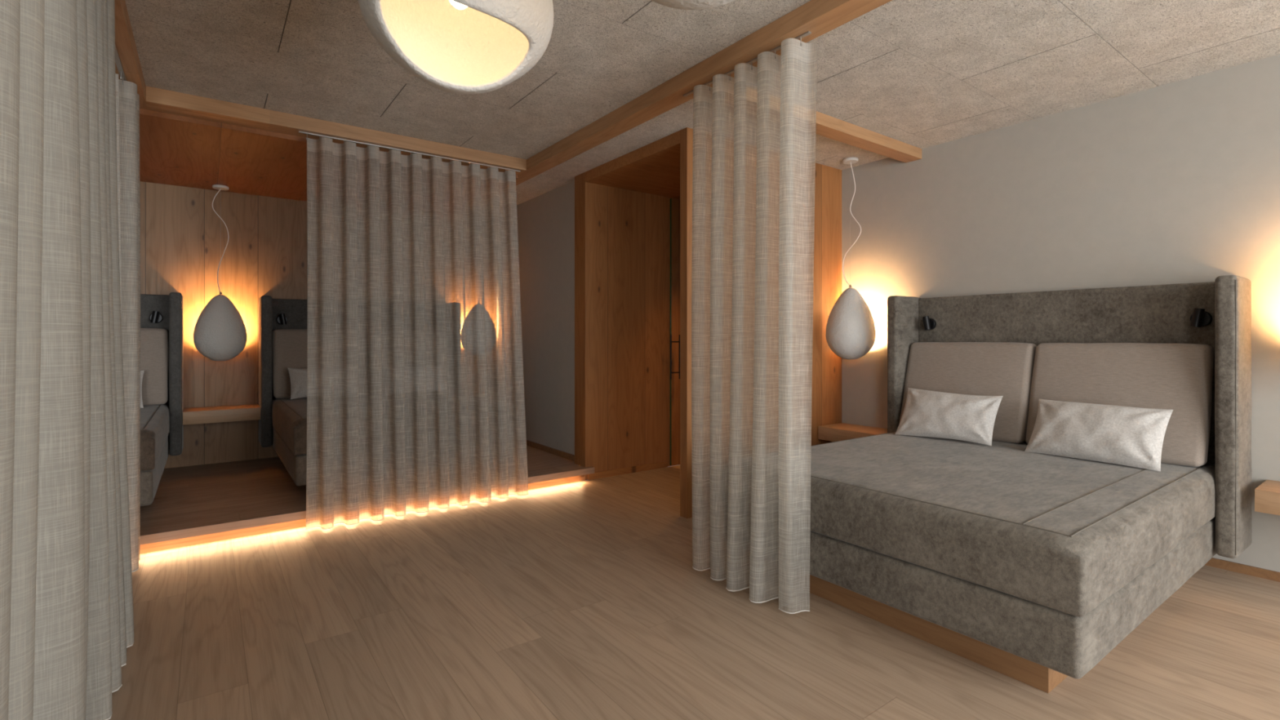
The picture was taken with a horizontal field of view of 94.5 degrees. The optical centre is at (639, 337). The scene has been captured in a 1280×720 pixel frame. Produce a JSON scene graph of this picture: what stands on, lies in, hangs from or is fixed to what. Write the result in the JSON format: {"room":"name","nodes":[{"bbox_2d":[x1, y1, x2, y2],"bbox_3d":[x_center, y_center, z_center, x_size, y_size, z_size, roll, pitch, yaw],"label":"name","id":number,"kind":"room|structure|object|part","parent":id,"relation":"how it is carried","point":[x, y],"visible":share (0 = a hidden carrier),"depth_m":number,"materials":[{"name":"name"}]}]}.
{"room":"hotel room","nodes":[
{"label":"hotel room","id":0,"kind":"room"},
{"bbox_2d":[139,181,496,468],"bbox_3d":[-3.974,-0.100,5.041,5.735,2.800,0.150,0,0,-36],"label":"wall","id":1,"kind":"structure","parent":0,"point":[184,241],"depth_m":5.18,"materials":[{"name":"brown wood"}]},
{"bbox_2d":[182,404,260,424],"bbox_3d":[-3.562,0.648,5.051,0.528,0.104,0.319,0,0,-36],"label":"shelf","id":2,"kind":"object","parent":1,"relation":"attached to","point":[193,415],"visible":1,"depth_m":4.94,"materials":[{"name":"brown wood"}]},
{"bbox_2d":[139,108,517,213],"bbox_3d":[-3.614,-1.323,4.028,5.120,0.075,1.910,0,0,-36],"label":"ceiling","id":3,"kind":"structure","parent":0,"point":[178,150],"depth_m":4.22,"materials":[{"name":"brown wood"}]},
{"bbox_2d":[193,184,247,360],"bbox_3d":[-3.542,-0.544,5.001,0.371,1.480,0.345,0,0,-36],"label":"pendant lamp","id":4,"kind":"object","parent":3,"relation":"hanging from","point":[220,332],"visible":1,"depth_m":4.90,"materials":[{"name":"white glass"}]},
{"bbox_3d":[-3.542,-0.086,5.001,0.372,0.564,0.345,0,0,-36],"label":"lamp shade","id":5,"kind":"part","parent":4,"relation":"part of","materials":[{"name":"white paint"}]},
{"bbox_3d":[-3.549,-0.819,5.009,0.117,0.889,0.013,0,0,-36],"label":"cord","id":6,"kind":"part","parent":4,"relation":"part of","materials":[{"name":"white plastic"}]},
{"bbox_2d":[140,443,594,545],"bbox_3d":[-3.314,1.115,4.139,5.735,0.050,2.085,0,0,-36],"label":"floor","id":7,"kind":"structure","parent":0,"point":[201,500],"depth_m":4.11,"materials":[{"name":"brown wood"}]},
{"bbox_2d":[140,292,183,506],"bbox_3d":[-4.005,0.361,3.736,1.737,1.458,1.917,0,0,-36],"label":"upholstered bed","id":8,"kind":"object","parent":7,"relation":"on","point":[162,426],"visible":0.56,"depth_m":4.70,"materials":[{"name":"grey fabric"}]},
{"bbox_2d":[140,370,143,408],"bbox_3d":[-3.982,0.386,4.323,0.550,0.275,0.176,0,0,-38],"label":"lumbar pillow","id":9,"kind":"object","parent":8,"relation":"on","point":[141,371],"visible":0.02,"depth_m":4.48,"materials":[{"name":"fabric"}]},
{"bbox_2d":[140,327,168,405],"bbox_3d":[-4.113,0.225,4.556,0.763,0.616,0.266,0,0,-36],"label":"cushion","id":10,"kind":"object","parent":8,"relation":"on","point":[154,346],"visible":0.29,"depth_m":4.68,"materials":[{"name":"beige fabric"}]},
{"bbox_3d":[-4.547,0.286,4.478,1.581,1.289,0.079,0,0,-36],"label":"headboard panel","id":11,"kind":"part","parent":8,"relation":"part of","materials":[{"name":"grey fabric"}]},
{"bbox_3d":[-3.983,0.645,3.707,1.580,0.244,1.843,0,0,-36],"label":"mattress","id":12,"kind":"part","parent":8,"relation":"part of","materials":[{"name":"grey fabric"}]},
{"bbox_2d":[149,311,162,323],"bbox_3d":[-3.942,-0.170,4.820,0.084,0.101,0.085,0,0,-36],"label":"reading lamp","id":13,"kind":"object","parent":8,"relation":"attached to","point":[155,317],"depth_m":4.81,"materials":[{"name":"black metal"}]},
{"bbox_2d":[258,295,511,495],"bbox_3d":[-2.176,0.361,5.073,1.737,1.458,1.917,0,0,-36],"label":"upholstered bed","id":14,"kind":"object","parent":7,"relation":"on","point":[282,423],"visible":0.22,"depth_m":5.06,"materials":[{"name":"grey fabric"}]},
{"bbox_2d":[276,313,287,324],"bbox_3d":[-3.227,-0.170,5.343,0.084,0.101,0.085,0,0,-36],"label":"reading lamp","id":15,"kind":"object","parent":14,"relation":"attached to","point":[282,318],"depth_m":5.33,"materials":[{"name":"black metal"}]},
{"bbox_2d":[271,328,362,398],"bbox_3d":[-2.925,0.225,5.424,0.763,0.616,0.266,0,0,-36],"label":"cushion","id":16,"kind":"object","parent":14,"relation":"on","point":[289,345],"visible":0.3,"depth_m":5.23,"materials":[{"name":"beige fabric"}]},
{"bbox_2d":[288,366,351,399],"bbox_3d":[-2.771,0.386,5.208,0.550,0.276,0.176,0,0,-39],"label":"lumbar pillow","id":17,"kind":"object","parent":14,"relation":"on","point":[298,376],"visible":0.21,"depth_m":5.05,"materials":[{"name":"fabric"}]},
{"bbox_3d":[-2.718,0.286,5.815,1.581,1.289,0.079,0,0,-36],"label":"headboard panel","id":18,"kind":"part","parent":14,"relation":"part of","materials":[{"name":"grey fabric"}]},
{"bbox_3d":[-2.154,0.645,5.044,1.580,0.244,1.843,0,0,-36],"label":"mattress","id":19,"kind":"part","parent":14,"relation":"part of","materials":[{"name":"grey fabric"}]},
{"bbox_2d":[371,330,450,386],"bbox_3d":[-2.284,0.225,5.893,0.763,0.616,0.266,0,0,-36],"label":"cushion","id":20,"kind":"object","parent":14,"relation":"on","point":[427,331],"visible":0.02,"depth_m":5.84,"materials":[{"name":"beige fabric"}]},
{"bbox_2d":[497,180,574,454],"bbox_3d":[-1.025,-0.100,5.952,0.100,2.600,1.860,0,0,-36],"label":"wall","id":21,"kind":"structure","parent":0,"point":[545,221],"depth_m":5.65,"materials":[{"name":"grey paint"}]},
{"bbox_2d":[524,440,574,461],"bbox_3d":[-1.071,1.065,5.918,0.014,0.050,1.860,0,0,-36],"label":"baseboard","id":22,"kind":"structure","parent":21,"relation":"attached to","point":[565,455],"depth_m":5.58,"materials":[{"name":"brown wood"}]},
{"bbox_2d":[107,464,1279,719],"bbox_3d":[-0.059,1.250,1.072,7.370,0.100,6.800,0,0,-36],"label":"floor","id":23,"kind":"structure","parent":0,"point":[582,600],"depth_m":2.34,"materials":[{"name":"brown wood"}]},
{"bbox_2d":[140,475,585,553],"bbox_3d":[-2.759,1.170,3.328,5.673,0.060,0.030,0,0,-36],"label":"platform riser","id":24,"kind":"object","parent":23,"relation":"on","point":[162,545],"visible":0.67,"depth_m":3.57,"materials":[{"name":"brown wood"}]},
{"bbox_2d":[587,461,667,479],"bbox_3d":[-0.090,1.173,5.257,0.860,0.055,0.010,0,0,-36],"label":"baseboard","id":25,"kind":"structure","parent":23,"relation":"on","point":[615,472],"depth_m":5.23,"materials":[{"name":"brown wood"}]},
{"bbox_2d":[725,275,1252,693],"bbox_3d":[1.734,0.449,3.101,2.077,1.503,1.790,0,0,-36],"label":"upholstered bed","id":26,"kind":"object","parent":23,"relation":"on","point":[1029,568],"visible":0.83,"depth_m":2.52,"materials":[{"name":"grey fabric"}]},
{"bbox_2d":[922,315,936,330],"bbox_3d":[2.051,-0.105,4.221,0.085,0.101,0.084,0,0,-36],"label":"reading lamp","id":27,"kind":"object","parent":26,"relation":"attached to","point":[929,322],"depth_m":4.21,"materials":[{"name":"black metal"}]},
{"bbox_2d":[895,387,1003,445],"bbox_3d":[1.923,0.485,3.713,0.202,0.298,0.585,0,0,-38],"label":"lumbar pillow","id":28,"kind":"object","parent":26,"relation":"on","point":[926,413],"visible":1,"depth_m":3.64,"materials":[{"name":"fabric"}]},
{"bbox_2d":[899,342,1036,443],"bbox_3d":[2.140,0.335,3.910,0.267,0.616,0.793,0,0,-36],"label":"cushion","id":29,"kind":"object","parent":26,"relation":"on","point":[1003,369],"visible":0.63,"depth_m":3.78,"materials":[{"name":"beige fabric"}]},
{"bbox_3d":[1.704,0.755,3.079,2.004,0.244,1.633,0,0,-36],"label":"mattress","id":30,"kind":"part","parent":26,"relation":"part of","materials":[{"name":"grey fabric"}]},
{"bbox_3d":[2.540,0.374,3.691,0.078,1.334,1.634,0,0,-36],"label":"headboard panel","id":31,"kind":"part","parent":26,"relation":"part of","materials":[{"name":"grey fabric"}]},
{"bbox_2d":[1024,399,1173,471],"bbox_3d":[2.377,0.491,3.099,0.207,0.285,0.595,0,0,-32],"label":"lumbar pillow","id":32,"kind":"object","parent":26,"relation":"on","point":[1134,437],"visible":1,"depth_m":3.02,"materials":[{"name":"fabric"}]},
{"bbox_2d":[1026,342,1213,466],"bbox_3d":[2.610,0.335,3.268,0.267,0.616,0.793,0,0,-36],"label":"cushion","id":33,"kind":"object","parent":26,"relation":"on","point":[1179,378],"visible":0.83,"depth_m":3.14,"materials":[{"name":"beige fabric"}]},
{"bbox_2d":[1190,307,1212,327],"bbox_3d":[2.897,-0.105,3.065,0.085,0.101,0.084,0,0,-36],"label":"reading lamp","id":34,"kind":"object","parent":26,"relation":"attached to","point":[1199,317],"depth_m":3.05,"materials":[{"name":"black metal"}]},
{"bbox_2d":[124,0,1279,204],"bbox_3d":[-0.661,-1.450,1.895,7.370,0.100,8.840,0,0,-36],"label":"ceiling","id":35,"kind":"structure","parent":0,"point":[919,73],"depth_m":3.02,"materials":[{"name":"grey concrete"}]},
{"bbox_2d":[115,0,147,109],"bbox_3d":[-0.854,-1.357,0.571,0.155,0.085,6.930,0,0,-36],"label":"ceiling beam","id":36,"kind":"structure","parent":35,"relation":"attached to","point":[125,43],"depth_m":2.74,"materials":[{"name":"brown wood"}]},
{"bbox_2d":[115,44,126,80],"bbox_3d":[-1.442,-1.312,1.393,0.020,0.006,4.350,0,0,-36],"label":"track","id":37,"kind":"object","parent":36,"relation":"attached to","point":[117,61],"visible":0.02,"depth_m":2.85,"materials":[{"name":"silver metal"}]},
{"bbox_2d":[0,0,44,719],"bbox_3d":[-0.883,-0.061,0.634,0.200,2.495,1.360,0,0,-36],"label":"curtain","id":38,"kind":"object","parent":37,"relation":"hanging from","point":[21,21],"visible":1,"depth_m":1.16,"materials":[{"name":"white fabric"}]},
{"bbox_2d":[32,0,133,719],"bbox_3d":[-1.707,-0.061,1.771,0.208,2.495,1.310,0,0,-36],"label":"curtain","id":39,"kind":"object","parent":37,"relation":"hanging from","point":[84,617],"visible":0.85,"depth_m":1.46,"materials":[{"name":"white fabric"}]},
{"bbox_2d":[115,71,140,572],"bbox_3d":[-2.638,-0.061,3.036,0.111,2.495,0.310,0,0,-36],"label":"curtain","id":40,"kind":"object","parent":37,"relation":"hanging from","point":[127,99],"visible":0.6,"depth_m":3.00,"materials":[{"name":"white fabric"}]},
{"bbox_2d":[146,85,526,174],"bbox_3d":[-1.864,-1.357,4.027,2.295,0.085,0.158,0,0,-36],"label":"ceiling beam","id":41,"kind":"structure","parent":35,"relation":"attached to","point":[157,100],"depth_m":3.76,"materials":[{"name":"brown wood"}]},
{"bbox_2d":[298,131,520,172],"bbox_3d":[-1.560,-1.312,4.217,1.520,0.006,0.020,0,0,-36],"label":"track","id":42,"kind":"object","parent":41,"relation":"attached to","point":[302,132],"visible":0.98,"depth_m":4.15,"materials":[{"name":"silver metal"}]},
{"bbox_2d":[305,133,528,529],"bbox_3d":[-1.506,-0.061,4.143,1.479,2.495,0.281,0,0,-36],"label":"curtain","id":43,"kind":"object","parent":42,"relation":"hanging from","point":[375,411],"visible":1,"depth_m":4.09,"materials":[{"name":"white fabric"}]},
{"bbox_2d":[358,0,553,94],"bbox_3d":[-0.587,-1.100,1.949,0.612,0.548,0.614,0,0,-45],"label":"ceiling lamp","id":44,"kind":"object","parent":35,"relation":"hanging from","point":[456,46],"visible":1,"depth_m":2.12,"materials":[{"name":"white paint"}]},
{"bbox_3d":[-0.592,-1.118,1.945,0.070,0.070,0.070,0,0,-36],"label":"bulb","id":45,"kind":"part","parent":44,"relation":"part of","materials":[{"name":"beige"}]},
{"bbox_2d":[452,0,892,214],"bbox_3d":[0.552,-1.357,2.782,0.135,0.085,8.840,0,0,-36],"label":"ceiling beam","id":46,"kind":"structure","parent":35,"relation":"attached to","point":[819,17],"depth_m":3.02,"materials":[{"name":"brown wood"}]},
{"bbox_2d":[682,31,811,97],"bbox_3d":[0.484,-1.312,2.875,0.020,0.006,0.830,0,0,-36],"label":"track","id":47,"kind":"object","parent":46,"relation":"attached to","point":[807,33],"visible":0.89,"depth_m":2.80,"materials":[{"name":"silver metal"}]},
{"bbox_2d":[691,37,817,613],"bbox_3d":[0.490,-0.061,2.829,0.184,2.495,0.736,0,0,-36],"label":"curtain","id":48,"kind":"object","parent":47,"relation":"hanging from","point":[722,462],"visible":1,"depth_m":2.71,"materials":[{"name":"white fabric"}]},
{"bbox_2d":[650,0,734,9],"bbox_3d":[0.144,-1.099,1.411,0.612,0.550,0.608,0,0,-36],"label":"ceiling lamp","id":49,"kind":"object","parent":35,"relation":"hanging from","point":[677,4],"visible":1,"depth_m":1.48,"materials":[{"name":"white paint"}]},
{"bbox_2d":[746,100,921,162],"bbox_3d":[1.196,-1.363,3.807,2.115,0.075,0.125,0,0,-36],"label":"ceiling beam","id":50,"kind":"structure","parent":35,"relation":"attached to","point":[828,126],"depth_m":4.00,"materials":[{"name":"brown wood"}]},
{"bbox_2d":[825,157,875,359],"bbox_3d":[1.640,-0.615,4.629,0.345,1.568,0.371,0,0,-40],"label":"pendant lamp","id":51,"kind":"object","parent":35,"relation":"hanging from","point":[851,331],"visible":1,"depth_m":4.52,"materials":[{"name":"white glass"}]},
{"bbox_3d":[1.639,-0.113,4.629,0.345,0.564,0.372,0,0,-36],"label":"lamp shade","id":52,"kind":"part","parent":51,"relation":"part of","materials":[{"name":"white glass"}]},
{"bbox_3d":[1.654,-0.889,4.627,0.013,0.978,0.165,0,0,-36],"label":"cord","id":53,"kind":"part","parent":51,"relation":"part of","materials":[{"name":"white plastic"}]},
{"bbox_2d":[841,53,1279,572],"bbox_3d":[2.374,-0.100,4.114,0.150,2.800,8.840,0,0,-36],"label":"wall","id":54,"kind":"structure","parent":0,"point":[1177,182],"depth_m":3.50,"materials":[{"name":"grey paint"}]},
{"bbox_2d":[574,172,679,479],"bbox_3d":[0.171,-0.100,5.564,1.697,2.600,0.178,0,0,-36],"label":"door","id":55,"kind":"structure","parent":54,"relation":"attached to","point":[622,237],"depth_m":5.23,"materials":[{"name":"brown wood"}]},
{"bbox_2d":[585,130,679,199],"bbox_3d":[0.590,-1.357,4.991,1.697,0.085,1.242,0,0,-36],"label":"door frame","id":56,"kind":"structure","parent":54,"relation":"attached to","point":[652,168],"depth_m":4.68,"materials":[{"name":"brown wood"}]},
{"bbox_2d":[670,198,679,465],"bbox_3d":[0.523,-0.056,5.198,0.118,2.488,0.806,0,0,-36],"label":"door","id":57,"kind":"structure","parent":54,"relation":"in","point":[671,341],"depth_m":5.52,"materials":[{"name":"brown wood"}]},
{"bbox_3d":[0.327,0.175,5.466,0.118,0.410,0.014,0,0,-36],"label":"handle","id":58,"kind":"part","parent":57,"relation":"part of","materials":[{"name":"black metal"}]},
{"bbox_2d":[680,127,841,518],"bbox_3d":[0.977,-0.100,4.461,1.697,2.600,0.070,0,0,-36],"label":"wood panel","id":59,"kind":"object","parent":54,"relation":"attached to","point":[826,400],"depth_m":4.72,"materials":[{"name":"brown wood"}]},
{"bbox_2d":[817,422,887,441],"bbox_3d":[1.734,0.758,4.591,0.319,0.104,0.605,0,0,-36],"label":"shelf","id":60,"kind":"object","parent":54,"relation":"attached to","point":[841,431],"visible":0.51,"depth_m":4.61,"materials":[{"name":"brown wood"}]},
{"bbox_2d":[1204,557,1279,582],"bbox_3d":[3.297,1.177,2.714,0.014,0.045,5.490,0,0,-36],"label":"baseboard","id":61,"kind":"structure","parent":54,"relation":"attached to","point":[1215,562],"depth_m":3.01,"materials":[{"name":"brown wood"}]},
{"bbox_2d":[1254,480,1279,515],"bbox_3d":[3.167,0.758,2.630,0.319,0.104,0.568,0,0,-36],"label":"shelf","id":62,"kind":"object","parent":54,"relation":"attached to","point":[1267,495],"visible":1,"depth_m":2.74,"materials":[{"name":"brown wood"}]}
]}

